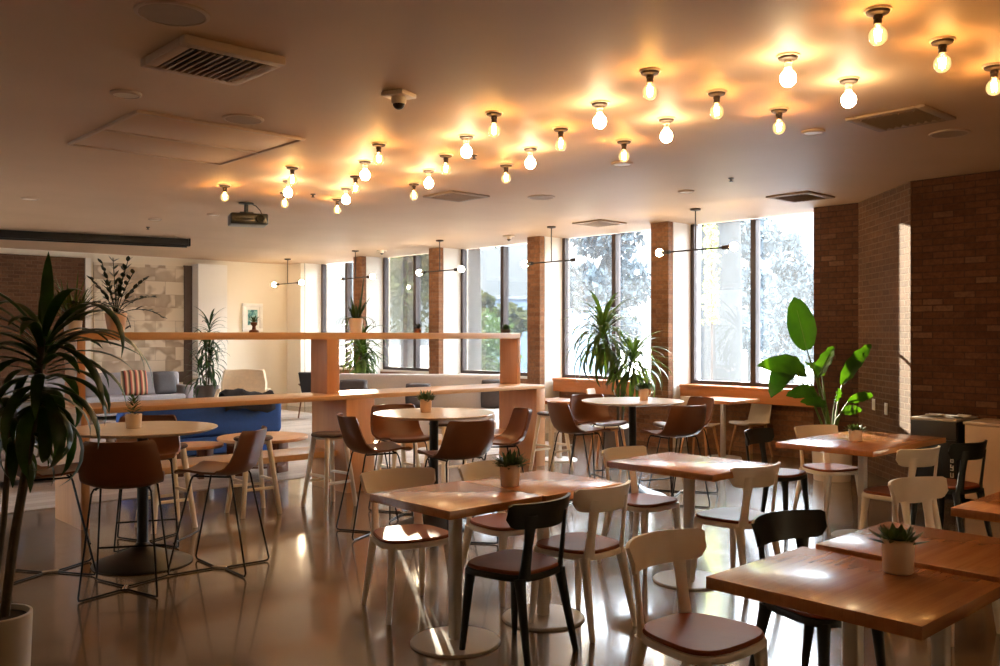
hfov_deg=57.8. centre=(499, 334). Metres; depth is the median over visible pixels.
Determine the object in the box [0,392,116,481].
sofa
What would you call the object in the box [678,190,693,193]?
recessed light
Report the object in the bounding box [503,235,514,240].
ceiling camera
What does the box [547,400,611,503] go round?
bar chair
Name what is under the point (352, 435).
bar chair
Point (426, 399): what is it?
succulent pot
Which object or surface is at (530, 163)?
bulb
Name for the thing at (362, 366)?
floor plant
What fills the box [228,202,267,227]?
projector
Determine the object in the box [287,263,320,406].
wall pier
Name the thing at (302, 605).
floor
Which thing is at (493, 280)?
window
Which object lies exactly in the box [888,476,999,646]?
dining chair
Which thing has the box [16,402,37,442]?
cushion
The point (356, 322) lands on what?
snake plant
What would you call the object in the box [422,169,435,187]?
bulb
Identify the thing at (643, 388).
succulent pot
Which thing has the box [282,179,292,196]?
bulb
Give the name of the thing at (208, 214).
recessed light
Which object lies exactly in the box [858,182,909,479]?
wall
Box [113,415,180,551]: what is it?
bar chair
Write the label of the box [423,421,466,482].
bar stool
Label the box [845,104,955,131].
ceiling vent
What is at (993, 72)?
socket
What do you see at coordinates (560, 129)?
bulb
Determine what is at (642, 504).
dining chair
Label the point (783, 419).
wall
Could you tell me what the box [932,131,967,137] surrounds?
grille
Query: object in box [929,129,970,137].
ceiling speaker
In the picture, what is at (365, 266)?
wall pier
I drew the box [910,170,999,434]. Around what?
wall
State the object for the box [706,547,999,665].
dining table
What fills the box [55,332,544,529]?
divider
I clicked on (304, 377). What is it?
lounge chair
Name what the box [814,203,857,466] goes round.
wall
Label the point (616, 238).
window
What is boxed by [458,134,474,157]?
bulb
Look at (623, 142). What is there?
bulb
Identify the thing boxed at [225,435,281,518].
bar stool
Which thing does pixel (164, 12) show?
ceiling speaker
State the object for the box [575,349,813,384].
ground
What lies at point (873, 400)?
wall outlet
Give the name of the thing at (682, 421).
bar chair
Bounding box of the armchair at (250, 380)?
[214,369,270,396]
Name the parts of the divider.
panel, panel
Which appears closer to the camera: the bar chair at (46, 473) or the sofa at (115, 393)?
the bar chair at (46, 473)
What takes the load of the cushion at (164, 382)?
on the sofa at (115, 393)
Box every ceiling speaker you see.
[133,0,209,26]
[222,114,263,124]
[527,195,554,199]
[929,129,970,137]
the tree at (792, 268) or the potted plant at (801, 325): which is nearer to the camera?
the potted plant at (801, 325)
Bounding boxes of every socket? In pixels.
[463,139,468,144]
[491,116,496,122]
[558,131,563,137]
[596,106,602,113]
[621,144,626,149]
[646,74,653,83]
[663,122,669,128]
[713,95,719,103]
[776,112,782,119]
[784,60,791,68]
[845,83,852,90]
[873,14,882,25]
[937,44,946,53]
[990,69,998,78]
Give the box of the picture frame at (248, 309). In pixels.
[242,303,262,331]
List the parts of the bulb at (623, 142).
globe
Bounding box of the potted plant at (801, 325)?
[757,297,872,482]
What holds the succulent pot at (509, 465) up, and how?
on the dining table at (549, 617)
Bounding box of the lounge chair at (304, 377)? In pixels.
[298,372,310,417]
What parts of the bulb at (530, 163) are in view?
globe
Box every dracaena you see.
[0,252,152,665]
[560,289,671,448]
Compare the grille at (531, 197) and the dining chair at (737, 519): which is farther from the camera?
the grille at (531, 197)
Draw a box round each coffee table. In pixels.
[177,441,223,478]
[217,431,307,476]
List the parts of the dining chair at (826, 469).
leg, post, backrest, leg, post, seat frame, leg, leg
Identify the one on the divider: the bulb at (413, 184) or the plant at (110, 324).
the plant at (110, 324)
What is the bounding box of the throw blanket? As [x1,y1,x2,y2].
[218,388,275,412]
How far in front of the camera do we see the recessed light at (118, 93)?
5.96 m
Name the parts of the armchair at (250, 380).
arm, backrest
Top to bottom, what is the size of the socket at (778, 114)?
0.045 m
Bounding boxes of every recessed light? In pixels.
[20,197,39,200]
[110,89,141,98]
[148,218,161,220]
[207,213,218,215]
[611,161,632,166]
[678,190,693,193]
[801,128,824,135]
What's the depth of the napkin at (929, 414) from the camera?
8.86 m
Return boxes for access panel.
[68,110,304,165]
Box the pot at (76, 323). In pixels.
[63,320,82,331]
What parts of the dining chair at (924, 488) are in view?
post, backrest, post, leg, leg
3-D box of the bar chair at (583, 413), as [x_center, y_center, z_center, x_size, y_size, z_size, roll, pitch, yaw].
[1.032,1.118,9.542,0.487,0.963,0.583,0,0,-27]
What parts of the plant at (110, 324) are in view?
pot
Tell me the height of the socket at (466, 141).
0.045 m
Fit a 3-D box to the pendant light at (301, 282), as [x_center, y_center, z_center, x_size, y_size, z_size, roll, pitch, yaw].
[-4.460,-1.314,19.007,0.130,0.572,1.234,0,0,-43]
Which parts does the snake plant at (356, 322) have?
pot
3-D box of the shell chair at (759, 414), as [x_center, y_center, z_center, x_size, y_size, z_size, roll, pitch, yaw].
[3.332,1.191,11.977,0.489,0.824,0.404,0,0,-28]
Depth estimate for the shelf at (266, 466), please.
10.12 m
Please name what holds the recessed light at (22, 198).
in the ceiling
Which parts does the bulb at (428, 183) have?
globe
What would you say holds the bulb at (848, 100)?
attached to the ceiling
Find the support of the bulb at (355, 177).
attached to the ceiling
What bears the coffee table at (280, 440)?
on the floor
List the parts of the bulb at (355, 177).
globe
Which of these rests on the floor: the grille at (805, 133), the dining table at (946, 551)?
the dining table at (946, 551)
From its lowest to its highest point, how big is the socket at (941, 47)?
0.045 m
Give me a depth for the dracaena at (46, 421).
3.97 m
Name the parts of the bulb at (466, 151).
globe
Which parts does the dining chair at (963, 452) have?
leg, leg, leg, post, seat frame, backrest, post, leg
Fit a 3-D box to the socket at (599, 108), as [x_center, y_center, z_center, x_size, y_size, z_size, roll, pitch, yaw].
[0.686,-1.548,6.221,0.048,0.045,0.048,0,0,26]
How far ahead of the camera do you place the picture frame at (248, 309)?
19.91 m
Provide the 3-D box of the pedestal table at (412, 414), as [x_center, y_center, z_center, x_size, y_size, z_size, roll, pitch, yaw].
[-0.554,1.125,7.581,1.010,0.950,1.010,0,0,-43]
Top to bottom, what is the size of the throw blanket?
0.345 m
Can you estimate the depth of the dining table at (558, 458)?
11.58 m
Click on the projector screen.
(19, 235)
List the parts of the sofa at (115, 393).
arm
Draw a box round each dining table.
[370,481,541,658]
[465,470,622,631]
[545,398,576,461]
[607,452,772,590]
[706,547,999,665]
[708,396,759,459]
[776,431,945,537]
[816,521,999,665]
[951,492,999,522]
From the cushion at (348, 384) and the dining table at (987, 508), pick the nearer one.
the dining table at (987, 508)
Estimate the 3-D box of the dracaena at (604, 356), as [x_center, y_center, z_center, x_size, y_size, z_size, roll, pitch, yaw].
[1.562,0.500,12.112,1.528,2.201,1.321,0,0,19]
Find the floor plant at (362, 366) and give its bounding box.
[337,320,386,373]
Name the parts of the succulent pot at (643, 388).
pot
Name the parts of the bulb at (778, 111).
globe, ceiling plate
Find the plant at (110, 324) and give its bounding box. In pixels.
[61,256,166,331]
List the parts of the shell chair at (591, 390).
leg, leg, leg, leg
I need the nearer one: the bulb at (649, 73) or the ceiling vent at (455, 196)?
the bulb at (649, 73)
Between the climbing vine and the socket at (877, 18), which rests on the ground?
the climbing vine
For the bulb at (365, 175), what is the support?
attached to the ceiling
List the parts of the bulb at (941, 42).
globe, ceiling plate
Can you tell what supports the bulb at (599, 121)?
attached to the ceiling
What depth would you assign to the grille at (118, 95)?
5.98 m
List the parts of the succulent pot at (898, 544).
pot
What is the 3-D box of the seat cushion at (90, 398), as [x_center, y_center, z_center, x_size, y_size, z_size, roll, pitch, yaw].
[-7.492,1.230,17.206,0.941,0.140,0.700,0,0,-43]
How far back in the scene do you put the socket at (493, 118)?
6.48 m
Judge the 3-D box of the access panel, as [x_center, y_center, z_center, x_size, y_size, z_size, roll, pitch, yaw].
[-2.587,-1.589,7.434,1.360,0.022,1.500,0,0,-43]
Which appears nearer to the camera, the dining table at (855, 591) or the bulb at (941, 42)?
the dining table at (855, 591)
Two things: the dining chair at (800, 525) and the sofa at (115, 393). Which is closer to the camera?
the dining chair at (800, 525)
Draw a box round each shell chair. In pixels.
[586,388,628,471]
[680,396,720,456]
[728,403,772,457]
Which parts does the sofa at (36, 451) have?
arm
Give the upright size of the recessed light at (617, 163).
0.020 m
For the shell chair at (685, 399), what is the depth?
11.64 m
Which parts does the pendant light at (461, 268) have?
rod, globe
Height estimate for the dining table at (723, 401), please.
0.770 m
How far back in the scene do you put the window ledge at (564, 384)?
14.24 m
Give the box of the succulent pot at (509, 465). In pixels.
[493,449,530,486]
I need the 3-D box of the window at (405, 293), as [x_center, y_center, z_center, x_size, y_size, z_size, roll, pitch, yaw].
[-1.645,-0.444,17.930,0.120,2.307,2.200,0,0,-43]
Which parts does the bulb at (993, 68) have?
ceiling plate, globe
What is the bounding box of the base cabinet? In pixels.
[963,418,999,500]
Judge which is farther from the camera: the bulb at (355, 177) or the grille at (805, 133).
the bulb at (355, 177)
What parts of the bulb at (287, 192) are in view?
globe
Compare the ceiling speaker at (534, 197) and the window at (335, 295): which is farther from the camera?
the window at (335, 295)
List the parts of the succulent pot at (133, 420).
pot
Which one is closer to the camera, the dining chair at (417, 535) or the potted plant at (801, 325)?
the dining chair at (417, 535)
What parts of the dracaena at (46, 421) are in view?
stem, stem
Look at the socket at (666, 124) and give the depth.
6.66 m
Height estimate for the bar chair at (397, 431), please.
0.963 m
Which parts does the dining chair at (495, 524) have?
leg, post, backrest, seat frame, leg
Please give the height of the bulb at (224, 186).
0.181 m
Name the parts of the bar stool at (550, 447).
leg, seat, leg, leg, leg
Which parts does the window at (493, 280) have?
pane, pane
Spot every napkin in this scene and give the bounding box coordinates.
[925,413,943,415]
[948,414,970,417]
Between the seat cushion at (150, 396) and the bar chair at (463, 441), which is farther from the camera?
the seat cushion at (150, 396)
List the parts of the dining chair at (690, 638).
leg, post, backrest, post, leg, seat frame, leg, leg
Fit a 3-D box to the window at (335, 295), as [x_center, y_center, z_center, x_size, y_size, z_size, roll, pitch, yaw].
[-3.305,-0.444,19.731,0.120,2.307,2.100,0,0,-43]
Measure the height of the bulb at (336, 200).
0.181 m
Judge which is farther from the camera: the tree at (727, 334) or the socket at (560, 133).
the tree at (727, 334)
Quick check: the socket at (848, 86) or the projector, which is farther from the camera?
the projector
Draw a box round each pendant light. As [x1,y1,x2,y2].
[272,259,303,286]
[336,250,374,281]
[416,240,463,275]
[521,226,582,266]
[656,208,738,256]
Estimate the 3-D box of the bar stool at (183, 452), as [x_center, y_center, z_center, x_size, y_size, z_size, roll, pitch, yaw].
[-2.778,1.258,7.530,0.390,0.691,0.392,0,0,-43]
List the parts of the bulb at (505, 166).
globe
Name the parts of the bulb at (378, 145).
globe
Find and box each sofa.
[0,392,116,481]
[6,371,193,416]
[116,404,280,455]
[339,373,499,434]
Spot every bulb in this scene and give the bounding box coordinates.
[219,184,230,201]
[279,191,288,207]
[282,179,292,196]
[285,165,298,185]
[332,198,341,213]
[340,187,350,203]
[349,174,360,192]
[358,159,371,179]
[371,142,386,164]
[408,182,419,199]
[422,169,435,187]
[439,153,452,174]
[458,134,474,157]
[485,110,502,137]
[499,163,512,183]
[523,146,537,168]
[552,126,568,150]
[590,100,608,128]
[616,139,631,161]
[639,67,660,100]
[657,116,674,142]
[707,89,726,118]
[769,107,788,134]
[776,52,799,86]
[837,76,859,107]
[864,4,891,45]
[929,36,955,72]
[982,62,999,95]
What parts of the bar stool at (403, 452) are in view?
leg, leg, leg, leg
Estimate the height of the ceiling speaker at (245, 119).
0.012 m
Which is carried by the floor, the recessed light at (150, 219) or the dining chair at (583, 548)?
the dining chair at (583, 548)
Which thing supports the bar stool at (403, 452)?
on the floor
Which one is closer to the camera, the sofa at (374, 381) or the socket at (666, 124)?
the socket at (666, 124)
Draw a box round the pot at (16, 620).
[0,603,32,665]
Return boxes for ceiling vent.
[141,34,284,85]
[423,190,489,201]
[572,219,626,226]
[766,191,834,202]
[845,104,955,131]
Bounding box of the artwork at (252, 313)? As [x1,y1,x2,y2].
[248,310,256,324]
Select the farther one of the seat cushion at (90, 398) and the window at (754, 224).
the seat cushion at (90, 398)
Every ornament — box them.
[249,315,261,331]
[413,323,422,332]
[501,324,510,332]
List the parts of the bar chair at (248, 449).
seat rail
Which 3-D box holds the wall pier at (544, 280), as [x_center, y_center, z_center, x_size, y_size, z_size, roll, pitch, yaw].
[0.800,0.000,14.954,0.695,3.200,0.290,0,0,-43]
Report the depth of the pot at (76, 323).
7.77 m
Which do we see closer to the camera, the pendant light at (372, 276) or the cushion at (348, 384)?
the cushion at (348, 384)
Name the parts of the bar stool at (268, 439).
leg, leg, seat, leg, leg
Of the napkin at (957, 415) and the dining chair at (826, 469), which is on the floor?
the dining chair at (826, 469)
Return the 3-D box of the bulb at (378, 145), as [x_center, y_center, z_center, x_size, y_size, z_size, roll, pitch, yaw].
[-1.011,-1.510,7.553,0.132,0.181,0.132,0,0,10]
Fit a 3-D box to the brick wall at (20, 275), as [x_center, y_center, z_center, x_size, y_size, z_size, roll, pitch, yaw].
[-11.066,0.055,14.790,8.170,3.090,0.050,0,0,-43]
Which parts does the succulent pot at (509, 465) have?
pot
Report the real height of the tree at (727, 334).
9.307 m
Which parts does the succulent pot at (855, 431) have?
pot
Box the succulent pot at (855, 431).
[843,424,868,440]
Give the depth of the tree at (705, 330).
18.40 m
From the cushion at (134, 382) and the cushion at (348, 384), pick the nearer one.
the cushion at (348, 384)
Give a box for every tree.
[569,231,650,375]
[700,224,712,379]
[713,220,742,381]
[741,217,783,381]
[760,231,813,383]
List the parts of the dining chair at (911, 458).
leg, leg, seat frame, leg, post, backrest, post, leg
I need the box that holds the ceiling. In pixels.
[0,0,999,264]
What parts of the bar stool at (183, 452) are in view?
leg, leg, seat, leg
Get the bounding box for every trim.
[85,258,90,371]
[178,371,183,381]
[183,265,191,384]
[380,369,428,373]
[458,373,526,378]
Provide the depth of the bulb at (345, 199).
9.80 m
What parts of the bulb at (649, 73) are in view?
globe, ceiling plate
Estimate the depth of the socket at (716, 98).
5.93 m
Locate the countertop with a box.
[65,383,544,414]
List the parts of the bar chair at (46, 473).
seat rail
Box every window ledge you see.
[552,377,650,396]
[679,383,813,406]
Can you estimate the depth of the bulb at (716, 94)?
5.94 m
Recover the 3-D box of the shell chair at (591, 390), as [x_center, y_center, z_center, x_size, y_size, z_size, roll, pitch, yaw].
[1.273,1.125,10.812,0.489,0.956,0.404,0,0,22]
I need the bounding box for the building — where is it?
[569,302,604,373]
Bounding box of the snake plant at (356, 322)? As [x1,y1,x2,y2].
[335,278,375,332]
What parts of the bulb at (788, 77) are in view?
globe, ceiling plate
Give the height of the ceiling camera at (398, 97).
0.111 m
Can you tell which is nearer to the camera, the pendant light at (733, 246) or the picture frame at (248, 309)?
the pendant light at (733, 246)
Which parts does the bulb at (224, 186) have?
globe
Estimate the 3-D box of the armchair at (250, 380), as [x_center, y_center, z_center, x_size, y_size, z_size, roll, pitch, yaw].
[-4.333,1.095,15.273,0.899,1.010,0.869,0,0,-13]
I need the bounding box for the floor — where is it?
[0,405,999,665]
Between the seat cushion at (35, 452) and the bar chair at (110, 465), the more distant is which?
the seat cushion at (35, 452)
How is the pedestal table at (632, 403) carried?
on the floor
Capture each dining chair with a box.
[360,467,447,624]
[458,460,551,606]
[459,492,578,665]
[528,480,636,642]
[597,446,680,574]
[625,528,767,665]
[689,461,780,599]
[744,428,808,512]
[749,509,886,665]
[793,425,857,524]
[859,445,941,529]
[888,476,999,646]
[910,440,992,536]
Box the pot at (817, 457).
[812,451,851,482]
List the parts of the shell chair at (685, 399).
leg, leg, leg, leg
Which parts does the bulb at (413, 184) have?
globe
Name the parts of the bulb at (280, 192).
globe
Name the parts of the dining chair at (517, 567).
leg, seat frame, leg, leg, post, backrest, post, leg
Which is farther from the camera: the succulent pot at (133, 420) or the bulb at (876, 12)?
the succulent pot at (133, 420)
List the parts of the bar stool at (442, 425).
leg, leg, seat, leg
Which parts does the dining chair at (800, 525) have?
leg, post, backrest, post, seat frame, leg, leg, leg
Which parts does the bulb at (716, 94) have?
globe, ceiling plate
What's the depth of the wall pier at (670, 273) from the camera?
12.88 m
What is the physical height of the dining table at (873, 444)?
0.770 m
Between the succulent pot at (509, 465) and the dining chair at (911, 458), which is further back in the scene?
the dining chair at (911, 458)
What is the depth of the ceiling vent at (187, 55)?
5.16 m
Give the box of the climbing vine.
[699,223,726,379]
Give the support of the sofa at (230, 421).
on the floor
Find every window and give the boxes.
[321,263,352,367]
[383,254,428,371]
[461,244,526,375]
[562,231,646,380]
[691,214,813,387]
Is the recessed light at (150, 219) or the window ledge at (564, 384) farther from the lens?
the window ledge at (564, 384)
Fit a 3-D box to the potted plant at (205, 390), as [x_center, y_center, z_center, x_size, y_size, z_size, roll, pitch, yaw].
[-5.117,0.549,15.786,0.804,2.102,0.897,0,0,45]
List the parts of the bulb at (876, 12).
globe, ceiling plate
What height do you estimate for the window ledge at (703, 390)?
0.210 m
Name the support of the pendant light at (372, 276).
hanging from the ceiling
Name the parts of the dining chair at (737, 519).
leg, seat frame, leg, leg, post, backrest, post, leg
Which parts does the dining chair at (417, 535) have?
leg, post, leg, backrest, seat frame, post, leg, leg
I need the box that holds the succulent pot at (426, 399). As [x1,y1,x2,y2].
[415,390,434,412]
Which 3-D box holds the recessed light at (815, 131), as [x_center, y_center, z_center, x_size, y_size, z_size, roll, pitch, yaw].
[2.455,-1.590,7.098,0.180,0.020,0.180,0,0,-43]
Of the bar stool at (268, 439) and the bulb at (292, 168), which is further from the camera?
the bulb at (292, 168)
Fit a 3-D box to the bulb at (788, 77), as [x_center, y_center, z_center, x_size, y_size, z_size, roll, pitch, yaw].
[1.648,-1.510,5.177,0.132,0.181,0.132,0,0,-43]
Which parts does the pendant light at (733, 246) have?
globe, rod, globe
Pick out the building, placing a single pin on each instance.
(572, 360)
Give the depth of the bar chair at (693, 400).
9.26 m
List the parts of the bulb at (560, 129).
ceiling plate, globe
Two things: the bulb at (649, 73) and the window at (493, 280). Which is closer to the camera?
the bulb at (649, 73)
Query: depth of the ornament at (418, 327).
10.34 m
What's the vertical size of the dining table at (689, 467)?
0.770 m
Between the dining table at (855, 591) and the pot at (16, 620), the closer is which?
the dining table at (855, 591)
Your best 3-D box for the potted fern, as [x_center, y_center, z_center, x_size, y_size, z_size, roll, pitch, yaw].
[-3.694,-0.286,7.860,0.703,0.522,0.741,0,0,23]
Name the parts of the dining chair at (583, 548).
leg, seat frame, leg, leg, post, backrest, post, leg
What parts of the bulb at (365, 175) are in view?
globe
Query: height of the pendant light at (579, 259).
0.572 m
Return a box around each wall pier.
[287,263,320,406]
[353,256,389,373]
[429,247,460,373]
[527,236,561,432]
[651,221,690,448]
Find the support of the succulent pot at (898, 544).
on the dining table at (855, 591)
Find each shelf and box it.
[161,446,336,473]
[252,462,285,468]
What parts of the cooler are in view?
door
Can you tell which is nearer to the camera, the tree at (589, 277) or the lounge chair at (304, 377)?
the lounge chair at (304, 377)
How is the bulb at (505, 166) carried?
attached to the ceiling
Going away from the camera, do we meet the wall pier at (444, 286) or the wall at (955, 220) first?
the wall at (955, 220)
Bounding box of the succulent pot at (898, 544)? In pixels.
[869,523,928,575]
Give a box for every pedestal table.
[76,421,217,574]
[373,408,493,531]
[581,397,683,495]
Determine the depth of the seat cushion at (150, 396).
17.62 m
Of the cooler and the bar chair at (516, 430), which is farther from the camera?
the cooler
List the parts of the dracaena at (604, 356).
stem, stem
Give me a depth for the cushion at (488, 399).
14.00 m
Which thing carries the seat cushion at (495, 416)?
on the sofa at (374, 381)
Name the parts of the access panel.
hatch panel, hatch panel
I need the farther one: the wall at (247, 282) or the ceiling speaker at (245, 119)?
the wall at (247, 282)
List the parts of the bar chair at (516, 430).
seat rail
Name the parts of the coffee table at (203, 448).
leg, leg, leg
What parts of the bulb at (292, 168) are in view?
globe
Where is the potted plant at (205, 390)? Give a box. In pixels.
[185,306,230,397]
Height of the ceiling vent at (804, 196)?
0.033 m
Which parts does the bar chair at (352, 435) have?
seat rail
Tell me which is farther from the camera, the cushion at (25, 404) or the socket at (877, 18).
the cushion at (25, 404)
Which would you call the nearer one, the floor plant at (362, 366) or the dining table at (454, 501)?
the dining table at (454, 501)
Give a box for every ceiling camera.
[381,89,415,109]
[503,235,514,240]
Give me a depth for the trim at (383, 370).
18.06 m
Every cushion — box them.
[1,447,37,460]
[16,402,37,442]
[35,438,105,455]
[85,394,136,402]
[121,370,147,395]
[134,393,185,400]
[153,371,175,393]
[339,379,366,390]
[405,383,430,407]
[450,408,498,420]
[481,379,499,408]
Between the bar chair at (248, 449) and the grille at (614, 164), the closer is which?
the bar chair at (248, 449)
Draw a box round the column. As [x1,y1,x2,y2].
[191,264,226,388]
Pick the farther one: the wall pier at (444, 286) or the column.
the column
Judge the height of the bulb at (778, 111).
0.181 m
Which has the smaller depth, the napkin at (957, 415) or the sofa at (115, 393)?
the napkin at (957, 415)
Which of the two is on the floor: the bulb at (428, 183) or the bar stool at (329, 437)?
the bar stool at (329, 437)
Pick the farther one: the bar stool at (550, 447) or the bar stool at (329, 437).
the bar stool at (550, 447)
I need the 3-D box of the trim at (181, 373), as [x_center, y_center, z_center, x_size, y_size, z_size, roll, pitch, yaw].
[-7.286,0.870,18.273,1.850,0.220,0.050,0,0,-43]
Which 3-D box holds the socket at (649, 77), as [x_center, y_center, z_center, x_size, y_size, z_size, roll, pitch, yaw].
[0.906,-1.548,5.472,0.048,0.045,0.048,0,0,29]
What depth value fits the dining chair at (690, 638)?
3.54 m
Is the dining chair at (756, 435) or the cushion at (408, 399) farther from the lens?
the cushion at (408, 399)
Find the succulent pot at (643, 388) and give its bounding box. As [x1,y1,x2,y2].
[634,380,653,400]
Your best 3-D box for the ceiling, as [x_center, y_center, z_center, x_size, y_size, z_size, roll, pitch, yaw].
[-2.312,-1.750,8.884,13.440,0.300,21.000,0,0,-43]
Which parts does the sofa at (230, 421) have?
arm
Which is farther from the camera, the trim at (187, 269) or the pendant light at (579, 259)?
the trim at (187, 269)
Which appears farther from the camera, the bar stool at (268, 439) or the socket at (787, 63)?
the bar stool at (268, 439)
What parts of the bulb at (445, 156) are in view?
globe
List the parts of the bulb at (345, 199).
globe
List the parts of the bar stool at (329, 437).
leg, seat, leg, leg, leg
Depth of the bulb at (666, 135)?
6.65 m
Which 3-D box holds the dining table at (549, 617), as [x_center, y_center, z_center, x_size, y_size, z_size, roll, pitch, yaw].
[0.244,1.215,5.114,0.620,0.770,0.650,0,0,-43]
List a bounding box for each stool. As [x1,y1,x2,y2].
[134,443,197,533]
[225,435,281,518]
[301,431,356,510]
[377,440,420,469]
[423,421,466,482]
[529,411,573,471]
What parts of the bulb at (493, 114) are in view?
globe, ceiling plate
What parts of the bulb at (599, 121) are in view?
globe, ceiling plate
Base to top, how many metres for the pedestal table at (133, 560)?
0.950 m
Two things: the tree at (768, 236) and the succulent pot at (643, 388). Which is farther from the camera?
the tree at (768, 236)
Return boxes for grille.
[113,93,138,97]
[225,116,260,123]
[530,196,552,199]
[614,164,629,165]
[804,132,821,134]
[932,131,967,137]
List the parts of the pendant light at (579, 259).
globe, rod, globe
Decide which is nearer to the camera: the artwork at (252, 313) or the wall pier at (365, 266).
the wall pier at (365, 266)
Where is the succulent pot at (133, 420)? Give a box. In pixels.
[123,394,143,428]
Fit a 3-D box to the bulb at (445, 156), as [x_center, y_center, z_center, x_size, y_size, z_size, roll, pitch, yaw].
[-0.479,-1.510,8.017,0.132,0.181,0.132,0,0,23]
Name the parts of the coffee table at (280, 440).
leg, leg, leg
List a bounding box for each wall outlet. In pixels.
[872,399,874,409]
[884,403,887,414]
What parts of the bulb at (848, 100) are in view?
globe, ceiling plate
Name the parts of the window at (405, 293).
pane, pane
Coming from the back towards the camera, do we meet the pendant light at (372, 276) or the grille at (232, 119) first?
the pendant light at (372, 276)
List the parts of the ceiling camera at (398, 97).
plate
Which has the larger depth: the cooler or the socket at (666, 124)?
the cooler
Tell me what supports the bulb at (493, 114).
attached to the ceiling
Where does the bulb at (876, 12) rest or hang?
attached to the ceiling
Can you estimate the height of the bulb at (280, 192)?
0.181 m
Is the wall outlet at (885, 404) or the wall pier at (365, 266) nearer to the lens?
the wall outlet at (885, 404)
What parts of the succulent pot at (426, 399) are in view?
pot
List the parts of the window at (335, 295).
pane, pane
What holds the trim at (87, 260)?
attached to the brick wall at (20, 275)
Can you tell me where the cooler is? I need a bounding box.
[910,414,978,502]
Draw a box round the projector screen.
[0,230,190,247]
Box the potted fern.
[34,276,109,331]
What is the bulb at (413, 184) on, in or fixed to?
attached to the ceiling
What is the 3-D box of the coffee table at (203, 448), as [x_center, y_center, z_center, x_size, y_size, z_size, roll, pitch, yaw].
[-3.426,1.412,10.200,0.600,0.364,0.600,0,0,27]
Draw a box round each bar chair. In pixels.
[0,434,95,582]
[77,439,169,601]
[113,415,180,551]
[167,425,269,576]
[336,413,413,540]
[368,404,428,520]
[417,419,498,543]
[465,407,531,517]
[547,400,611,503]
[568,394,628,479]
[638,404,710,507]
[648,396,717,496]
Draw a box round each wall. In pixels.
[0,248,286,405]
[0,253,84,395]
[339,369,813,458]
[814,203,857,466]
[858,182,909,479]
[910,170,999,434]
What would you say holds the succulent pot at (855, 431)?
on the dining table at (873, 444)
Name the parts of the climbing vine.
stem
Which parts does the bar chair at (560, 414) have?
seat rail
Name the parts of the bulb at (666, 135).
ceiling plate, globe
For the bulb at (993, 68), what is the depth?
5.36 m
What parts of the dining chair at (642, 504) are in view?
leg, post, backrest, post, leg, leg, seat frame, leg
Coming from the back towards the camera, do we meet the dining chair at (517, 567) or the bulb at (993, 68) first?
the bulb at (993, 68)
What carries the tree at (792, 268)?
on the ground
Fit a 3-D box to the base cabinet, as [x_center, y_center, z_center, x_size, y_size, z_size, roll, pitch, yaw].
[4.923,1.208,8.276,0.564,0.785,1.120,0,0,-43]
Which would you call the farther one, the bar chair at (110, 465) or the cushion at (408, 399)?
the cushion at (408, 399)
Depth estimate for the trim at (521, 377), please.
15.58 m
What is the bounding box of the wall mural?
[93,262,183,372]
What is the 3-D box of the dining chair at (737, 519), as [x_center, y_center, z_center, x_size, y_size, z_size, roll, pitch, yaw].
[1.514,1.205,5.762,0.486,0.797,0.472,0,0,-37]
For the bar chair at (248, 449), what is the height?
0.963 m
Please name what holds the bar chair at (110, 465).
on the floor
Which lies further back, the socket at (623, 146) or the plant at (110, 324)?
the plant at (110, 324)
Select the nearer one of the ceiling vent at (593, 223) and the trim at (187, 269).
the ceiling vent at (593, 223)
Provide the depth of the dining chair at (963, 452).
6.79 m
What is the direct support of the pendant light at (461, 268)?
hanging from the ceiling
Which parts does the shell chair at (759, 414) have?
leg, leg, leg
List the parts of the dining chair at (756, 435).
post, backrest, post, leg, leg, seat frame, leg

